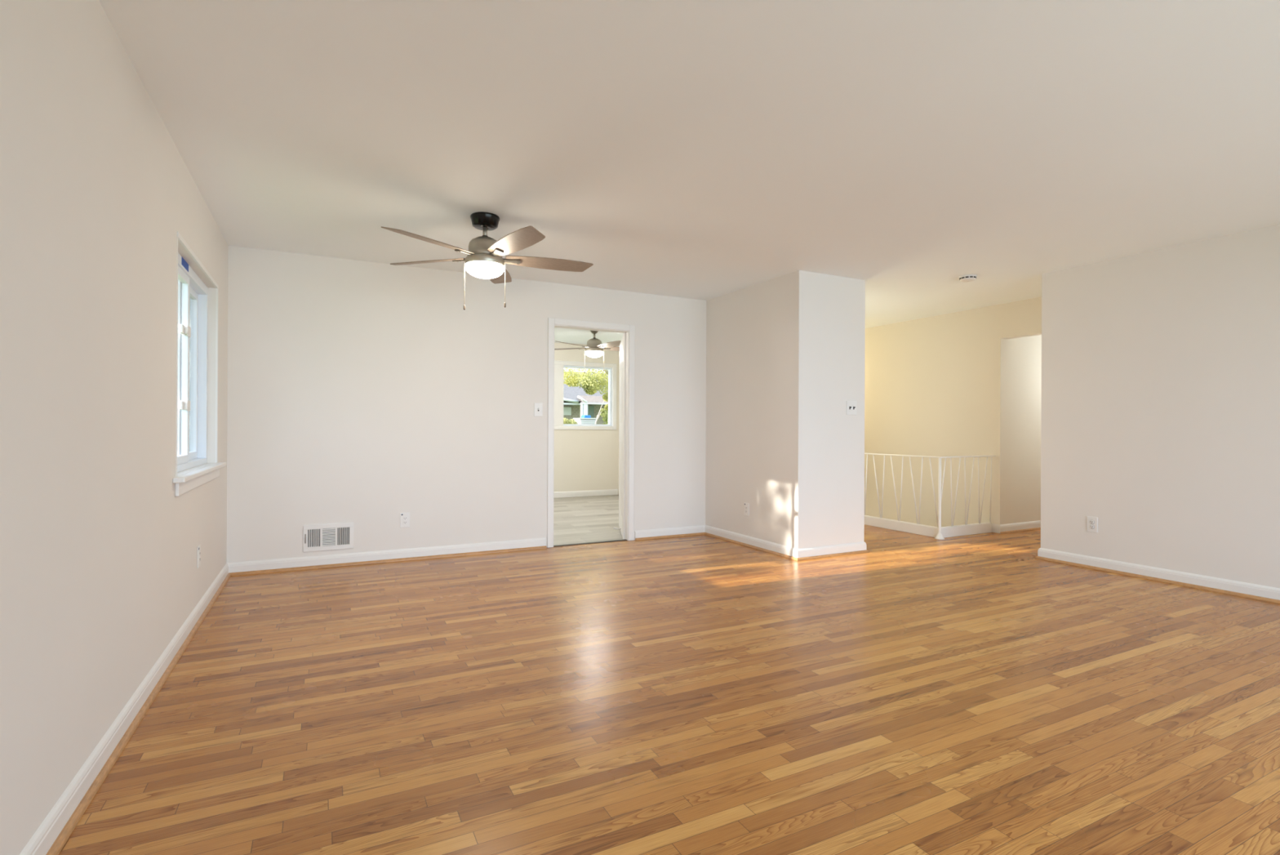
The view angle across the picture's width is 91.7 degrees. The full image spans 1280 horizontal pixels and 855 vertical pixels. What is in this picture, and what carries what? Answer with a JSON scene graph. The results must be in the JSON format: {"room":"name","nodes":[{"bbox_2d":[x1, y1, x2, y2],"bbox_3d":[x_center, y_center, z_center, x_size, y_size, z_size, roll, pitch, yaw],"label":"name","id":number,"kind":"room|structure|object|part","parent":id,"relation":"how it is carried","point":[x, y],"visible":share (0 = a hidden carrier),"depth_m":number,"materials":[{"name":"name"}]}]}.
{"room":"empty living room","nodes":[
{"label":"empty living room","id":0,"kind":"room"},
{"bbox_2d":[0,0,228,854],"bbox_3d":[-1.469,-0.071,1.296,0.170,2.540,7.544,0,0,-27],"label":"wall","id":1,"kind":"structure","parent":0,"point":[100,573],"depth_m":1.84,"materials":[{"name":"paint"}]},
{"bbox_2d":[18,562,231,854],"bbox_3d":[-1.403,1.053,1.379,0.032,0.093,7.229,0,0,-27],"label":"baseboard","id":2,"kind":"structure","parent":1,"relation":"attached to","point":[50,837],"depth_m":2.05,"materials":[{"name":"white paint"}]},
{"bbox_2d":[196,544,200,568],"bbox_3d":[-2.520,0.735,3.549,0.009,0.122,0.078,0,0,-27],"label":"wall outlet","id":3,"kind":"object","parent":1,"relation":"attached to","point":[198,557],"visible":1,"depth_m":3.53,"materials":[{"name":"white plastic"}]},
{"bbox_2d":[173,231,226,496],"bbox_3d":[-2.584,-0.309,3.540,0.218,1.277,1.425,0,0,-27],"label":"window","id":4,"kind":"structure","parent":1,"relation":"in","point":[197,464],"depth_m":4.00,"materials":[{"name":"paint"}]},
{"bbox_3d":[-2.476,-0.333,3.298,0.030,1.069,0.663,0,0,-27],"label":"sash","id":5,"kind":"part","parent":4,"relation":"part of","materials":[{"name":"white plastic"}]},
{"bbox_3d":[-2.771,-0.334,3.791,0.034,1.069,0.573,0,0,-27],"label":"sash","id":6,"kind":"part","parent":4,"relation":"part of","materials":[{"name":"white plastic"}]},
{"bbox_3d":[-2.614,-0.344,3.524,0.090,1.159,1.251,0,0,-27],"label":"frame","id":7,"kind":"part","parent":4,"relation":"part of","materials":[{"name":"white plastic"}]},
{"bbox_3d":[-2.586,0.249,3.540,0.218,0.026,1.425,0,0,-27],"label":"sill","id":8,"kind":"part","parent":4,"relation":"part of","materials":[{"name":"white paint"}]},
{"bbox_2d":[226,245,706,562],"bbox_3d":[-0.324,-0.063,6.048,6.186,2.540,0.115,0,0,-27],"label":"wall","id":9,"kind":"structure","parent":0,"point":[365,394],"depth_m":5.19,"materials":[{"name":"paint"}]},
{"bbox_2d":[302,522,353,551],"bbox_3d":[-2.450,0.863,4.891,0.356,0.205,0.019,0,0,-27],"label":"air vent","id":10,"kind":"object","parent":9,"relation":"in","point":[317,537],"visible":1,"depth_m":4.89,"materials":[{"name":"white plastic"}]},
{"bbox_2d":[400,512,409,527],"bbox_3d":[-1.949,0.768,5.152,0.078,0.122,0.009,0,0,-27],"label":"wall outlet","id":11,"kind":"object","parent":9,"relation":"attached to","point":[404,517],"visible":1,"depth_m":5.15,"materials":[{"name":"white plastic"}]},
{"bbox_2d":[403,515,407,524],"bbox_3d":[-1.948,0.768,5.149,0.034,0.068,0.003,0,0,-27],"label":"receptacle","id":12,"kind":"object","parent":11,"relation":"attached to","point":[405,517],"depth_m":5.15,"materials":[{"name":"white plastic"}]},
{"bbox_2d":[226,524,705,575],"bbox_3d":[-1.179,1.056,5.532,4.201,0.093,0.032,0,0,-27],"label":"baseboard","id":13,"kind":"structure","parent":9,"relation":"attached to","point":[244,567],"depth_m":5.15,"materials":[{"name":"white paint"}]},
{"bbox_2d":[533,402,542,416],"bbox_3d":[-0.926,-0.162,5.667,0.080,0.124,0.016,0,0,-27],"label":"light switch","id":14,"kind":"object","parent":9,"relation":"attached to","point":[538,406],"visible":1,"depth_m":5.67,"materials":[{"name":"white plastic"}]},
{"bbox_2d":[546,317,635,547],"bbox_3d":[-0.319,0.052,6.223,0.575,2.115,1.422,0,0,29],"label":"door frame","id":15,"kind":"structure","parent":9,"relation":"in","point":[626,429],"depth_m":6.08,"materials":[{"name":"white paint"}]},
{"bbox_3d":[-0.823,0.048,5.721,0.058,2.112,0.016,0,0,-27],"label":"casing","id":16,"kind":"part","parent":15,"relation":"part of","materials":[{"name":"white paint"}]},
{"bbox_3d":[-0.448,-0.977,5.909,0.771,0.058,0.016,0,0,-27],"label":"casing","id":17,"kind":"part","parent":15,"relation":"part of","materials":[{"name":"white paint"}]},
{"bbox_3d":[-0.084,0.052,6.097,0.058,2.112,0.016,0,0,-27],"label":"casing","id":18,"kind":"part","parent":15,"relation":"part of","materials":[{"name":"white paint"}]},
{"bbox_2d":[553,342,618,497],"bbox_3d":[-2.228,-0.071,9.397,4.360,2.540,0.170,0,0,-27],"label":"wall","id":19,"kind":"structure","parent":0,"point":[585,460],"depth_m":9.99,"materials":[{"name":"beige paint"}]},
{"bbox_2d":[554,360,616,429],"bbox_3d":[-1.365,-0.509,9.826,2.105,1.085,0.188,0,0,-27],"label":"window","id":20,"kind":"structure","parent":19,"relation":"in","point":[559,366],"depth_m":9.96,"materials":[{"name":"white plastic"}]},
{"bbox_3d":[-1.328,0.004,9.750,1.975,0.060,0.018,0,0,-27],"label":"casing","id":21,"kind":"part","parent":20,"relation":"part of","materials":[{"name":"white paint"}]},
{"bbox_3d":[-1.323,-1.019,9.751,1.975,0.065,0.018,0,0,-27],"label":"casing","id":22,"kind":"part","parent":20,"relation":"part of","materials":[{"name":"white paint"}]},
{"bbox_3d":[-1.362,-0.506,9.821,1.985,0.970,0.080,0,0,-27],"label":"frame","id":23,"kind":"part","parent":20,"relation":"part of","materials":[{"name":"white plastic"}]},
{"bbox_3d":[-0.417,-0.504,10.213,0.065,1.085,0.018,0,0,-27],"label":"casing","id":24,"kind":"part","parent":20,"relation":"part of","materials":[{"name":"white paint"}]},
{"bbox_2d":[553,488,617,497],"bbox_3d":[-2.201,1.053,9.310,4.140,0.093,0.014,0,0,-27],"label":"baseboard","id":25,"kind":"structure","parent":19,"relation":"attached to","point":[607,491],"depth_m":9.98,"materials":[{"name":"white paint"}]},
{"bbox_2d":[617,351,619,494],"bbox_3d":[0.540,-0.058,8.633,0.120,2.540,3.706,0,0,-27],"label":"wall","id":26,"kind":"structure","parent":0,"point":[619,351],"depth_m":10.24,"materials":[{"name":"beige paint"}]},
{"bbox_2d":[58,494,1279,854],"bbox_3d":[1.796,1.176,5.182,9.286,0.120,11.200,0,0,-27],"label":"floor","id":27,"kind":"structure","parent":0,"point":[911,694],"depth_m":2.43,"materials":[{"name":"brown wood"}]},
{"bbox_2d":[864,515,991,537],"bbox_3d":[3.125,1.074,7.039,0.839,0.100,1.253,0,0,-27],"label":"curb","id":28,"kind":"object","parent":27,"relation":"on","point":[927,531],"visible":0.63,"depth_m":6.56,"materials":[{"name":"white paint"}]},
{"bbox_2d":[864,453,995,539],"bbox_3d":[3.116,0.710,6.997,0.916,0.828,1.311,0,0,-27],"label":"stair railing","id":29,"kind":"object","parent":28,"relation":"on","point":[939,536],"visible":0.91,"depth_m":6.50,"materials":[{"name":"white paint"}]},
{"bbox_3d":[3.126,1.020,7.041,0.831,0.006,1.242,0,0,-27],"label":"rail","id":30,"kind":"part","parent":29,"relation":"part of","materials":[{"name":"white paint"}]},
{"bbox_3d":[3.125,0.302,7.017,0.886,0.013,1.281,0,0,-27],"label":"handrail","id":31,"kind":"part","parent":29,"relation":"part of","materials":[{"name":"white paint"}]},
{"bbox_3d":[3.025,0.711,6.265,0.090,0.824,0.090,0,0,-27],"label":"post","id":32,"kind":"part","parent":29,"relation":"part of","materials":[{"name":"white paint"}]},
{"bbox_2d":[98,0,1279,346],"bbox_3d":[1.819,-1.423,5.161,9.586,0.200,11.450,0,0,-27],"label":"ceiling","id":33,"kind":"structure","parent":0,"point":[696,149],"depth_m":2.76,"materials":[{"name":"paint"}]},
{"bbox_2d":[381,212,593,310],"bbox_3d":[-0.943,-1.040,3.921,1.325,0.593,1.320,0,0,-27],"label":"ceiling fan","id":34,"kind":"object","parent":33,"relation":"hanging from","point":[483,260],"visible":1,"depth_m":3.86,"materials":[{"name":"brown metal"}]},
{"bbox_3d":[-1.213,-1.080,3.598,0.150,0.040,0.575,0,0,32],"label":"blade","id":35,"kind":"part","parent":34,"relation":"part of","materials":[{"name":"brown wood"}]},
{"bbox_3d":[-1.381,-1.081,4.052,0.575,0.040,0.150,0,0,14],"label":"blade","id":36,"kind":"part","parent":34,"relation":"part of","materials":[{"name":"brown wood"}]},
{"bbox_3d":[-0.985,-0.987,3.941,0.243,0.076,0.243,0,0,-27],"label":"globe","id":37,"kind":"part","parent":34,"relation":"part of"},
{"bbox_3d":[-1.001,-1.079,4.352,0.150,0.040,0.575,0,0,-4],"label":"blade","id":38,"kind":"part","parent":34,"relation":"part of","materials":[{"name":"brown wood"}]},
{"bbox_3d":[-0.861,-0.919,3.941,0.013,0.255,0.004,0,0,0],"label":"pull chain","id":39,"kind":"part","parent":34,"relation":"part of","materials":[{"name":"silver metal"}]},
{"bbox_3d":[-0.729,-1.078,3.618,0.150,0.040,0.575,0,0,-40],"label":"blade","id":40,"kind":"part","parent":34,"relation":"part of","materials":[{"name":"brown wood"}]},
{"bbox_3d":[-0.598,-1.077,4.083,0.575,0.040,0.150,0,0,-22],"label":"blade","id":41,"kind":"part","parent":34,"relation":"part of","materials":[{"name":"brown wood"}]},
{"bbox_2d":[554,330,621,373],"bbox_3d":[-0.581,-1.032,8.352,1.331,0.601,1.313,0,0,-27],"label":"ceiling fan","id":42,"kind":"object","parent":33,"relation":"hanging from","point":[594,348],"visible":0.89,"depth_m":8.29,"materials":[{"name":"silver metal"}]},
{"bbox_3d":[-1.008,-1.077,8.510,0.575,0.040,0.150,0,0,16],"label":"blade","id":43,"kind":"part","parent":42,"relation":"part of","materials":[{"name":"brown wood"}]},
{"bbox_3d":[-0.860,-1.076,8.049,0.150,0.040,0.575,0,0,34],"label":"blade","id":44,"kind":"part","parent":42,"relation":"part of","materials":[{"name":"brown wood"}]},
{"bbox_3d":[-0.618,-0.983,8.381,0.243,0.076,0.243,0,0,-27],"label":"globe","id":45,"kind":"part","parent":42,"relation":"part of"},
{"bbox_3d":[-0.376,-1.074,8.047,0.150,0.040,0.575,0,0,-38],"label":"blade","id":46,"kind":"part","parent":42,"relation":"part of","materials":[{"name":"brown wood"}]},
{"bbox_3d":[-0.225,-1.073,8.507,0.575,0.040,0.150,0,0,-20],"label":"blade","id":47,"kind":"part","parent":42,"relation":"part of","materials":[{"name":"brown wood"}]},
{"bbox_2d":[958,274,977,281],"bbox_3d":[2.864,-1.298,5.424,0.142,0.040,0.142,0,0,-27],"label":"smoke detector","id":48,"kind":"object","parent":33,"relation":"attached to","point":[969,277],"visible":1,"depth_m":5.38,"materials":[{"name":"white plastic"}]},
{"bbox_2d":[705,270,865,548],"bbox_3d":[1.355,-0.055,6.041,0.767,2.540,1.422,0,0,-27],"label":"wall","id":49,"kind":"structure","parent":0,"point":[785,354],"depth_m":5.50,"materials":[{"name":"paint"}]},
{"bbox_2d":[743,502,749,515],"bbox_3d":[1.005,0.773,5.862,0.009,0.122,0.078,0,0,-27],"label":"wall outlet","id":50,"kind":"object","parent":49,"relation":"attached to","point":[746,505],"visible":1,"depth_m":5.86,"materials":[{"name":"white plastic"}]},
{"bbox_2d":[704,524,869,560],"bbox_3d":[1.357,1.068,6.026,0.831,0.093,1.454,0,0,-27],"label":"baseboard","id":51,"kind":"structure","parent":49,"relation":"attached to","point":[811,553],"depth_m":5.49,"materials":[{"name":"white paint"}]},
{"bbox_2d":[846,400,857,414],"bbox_3d":[1.879,-0.173,5.497,0.122,0.124,0.022,0,0,-27],"label":"light switch","id":52,"kind":"object","parent":49,"relation":"attached to","point":[851,405],"visible":1,"depth_m":5.50,"materials":[{"name":"white plastic"}]},
{"bbox_2d":[864,297,1041,526],"bbox_3d":[3.341,1.205,7.700,0.115,5.040,4.315,0,0,-27],"label":"wall","id":53,"kind":"structure","parent":0,"point":[935,385],"depth_m":7.22,"materials":[{"name":"beige paint"}]},
{"bbox_2d":[1006,334,1041,524],"bbox_3d":[5.052,-0.037,6.754,2.065,2.540,1.080,0,0,-27],"label":"wall","id":54,"kind":"structure","parent":0,"point":[1024,353],"depth_m":6.80,"materials":[{"name":"beige paint"}]},
{"bbox_2d":[991,520,1040,533],"bbox_3d":[4.721,1.085,7.122,2.112,0.093,0.167,0,0,-27],"label":"baseboard","id":55,"kind":"structure","parent":54,"relation":"attached to","point":[1032,525],"depth_m":6.71,"materials":[{"name":"white paint"}]},
{"bbox_3d":[4.714,1.121,7.119,2.097,0.020,0.167,0,0,-27],"label":"shoe moulding","id":56,"kind":"part","parent":55,"relation":"part of","materials":[{"name":"brown wood"}]},
{"bbox_2d":[1040,223,1279,587],"bbox_3d":[5.950,-0.035,3.837,3.113,2.540,4.935,0,0,-27],"label":"wall","id":57,"kind":"structure","parent":0,"point":[1160,416],"depth_m":4.53,"materials":[{"name":"paint"}]},
{"bbox_2d":[1086,515,1097,532],"bbox_3d":[3.617,0.775,4.968,0.009,0.124,0.078,0,0,-27],"label":"wall outlet","id":58,"kind":"object","parent":57,"relation":"attached to","point":[1091,522],"visible":1,"depth_m":4.96,"materials":[{"name":"white plastic"}]},
{"bbox_2d":[1034,547,1279,603],"bbox_3d":[5.879,1.089,3.820,3.045,0.093,4.967,0,0,-27],"label":"baseboard","id":59,"kind":"structure","parent":57,"relation":"attached to","point":[1260,592],"depth_m":4.51,"materials":[{"name":"white paint"}]},
{"label":"outside","id":60,"kind":"structure","parent":0,"visible":0},
{"bbox_3d":[-4.548,1.788,8.909,120.000,0.200,140.000,0,0,-27],"label":"ground","id":61,"kind":"structure","parent":60,"visible":0},
{"bbox_2d":[563,417,577,423],"bbox_3d":[-1.597,0.660,13.849,1.336,1.770,1.262,0,0,-27],"label":"bush","id":62,"kind":"object","parent":61,"relation":"on","point":[565,420],"visible":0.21,"depth_m":13.71,"materials":[{"name":"green plant"}]},
{"bbox_2d":[573,417,596,423],"bbox_3d":[-1.438,0.732,16.221,0.490,1.948,0.490,0,0,-27],"label":"box","id":63,"kind":"object","parent":61,"relation":"on","point":[580,420],"visible":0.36,"depth_m":16.03,"materials":[{"name":"white"}]},
{"bbox_2d":[580,414,591,417],"bbox_3d":[-1.411,-0.281,16.143,0.197,0.077,0.250,0,0,-27],"label":"tarp","id":64,"kind":"object","parent":63,"relation":"on","point":[582,415],"visible":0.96,"depth_m":16.04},
{"bbox_2d":[563,371,608,424],"bbox_3d":[-1.974,-0.267,24.254,14.500,3.950,10.184,0,0,-27],"label":"house","id":65,"kind":"structure","parent":61,"relation":"on","point":[576,403],"depth_m":21.32,"materials":[{"name":"beige brick"}]},
{"bbox_3d":[-2.585,-0.542,21.083,0.530,0.370,0.060,0,0,-27],"label":"window trim","id":66,"kind":"part","parent":65,"relation":"part of","materials":[{"name":"beige brick"}]},
{"bbox_3d":[-1.763,0.498,18.754,0.040,2.415,0.100,0,0,-27],"label":"porch post","id":67,"kind":"part","parent":65,"relation":"part of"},
{"bbox_3d":[-1.667,0.499,18.803,0.135,2.415,0.100,0,0,-27],"label":"porch post","id":68,"kind":"part","parent":65,"relation":"part of","materials":[{"name":"white wood"}]},
{"bbox_3d":[-1.712,0.428,21.530,0.220,2.360,0.060,0,0,-27],"label":"door","id":69,"kind":"part","parent":65,"relation":"part of","materials":[{"name":"green"}]},
{"bbox_2d":[564,367,608,417],"bbox_3d":[-0.440,-0.900,15.305,4.584,5.242,3.414,0,0,-40],"label":"tree","id":70,"kind":"object","parent":61,"relation":"on","point":[573,380],"visible":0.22,"depth_m":15.02,"materials":[{"name":"green plant"}]},
{"bbox_2d":[595,400,608,424],"bbox_3d":[-0.915,0.547,14.465,0.583,2.323,0.247,0,0,-27],"label":"bush","id":71,"kind":"object","parent":61,"relation":"on","point":[603,411],"visible":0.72,"depth_m":14.45,"materials":[{"name":"green plant"}]}
]}

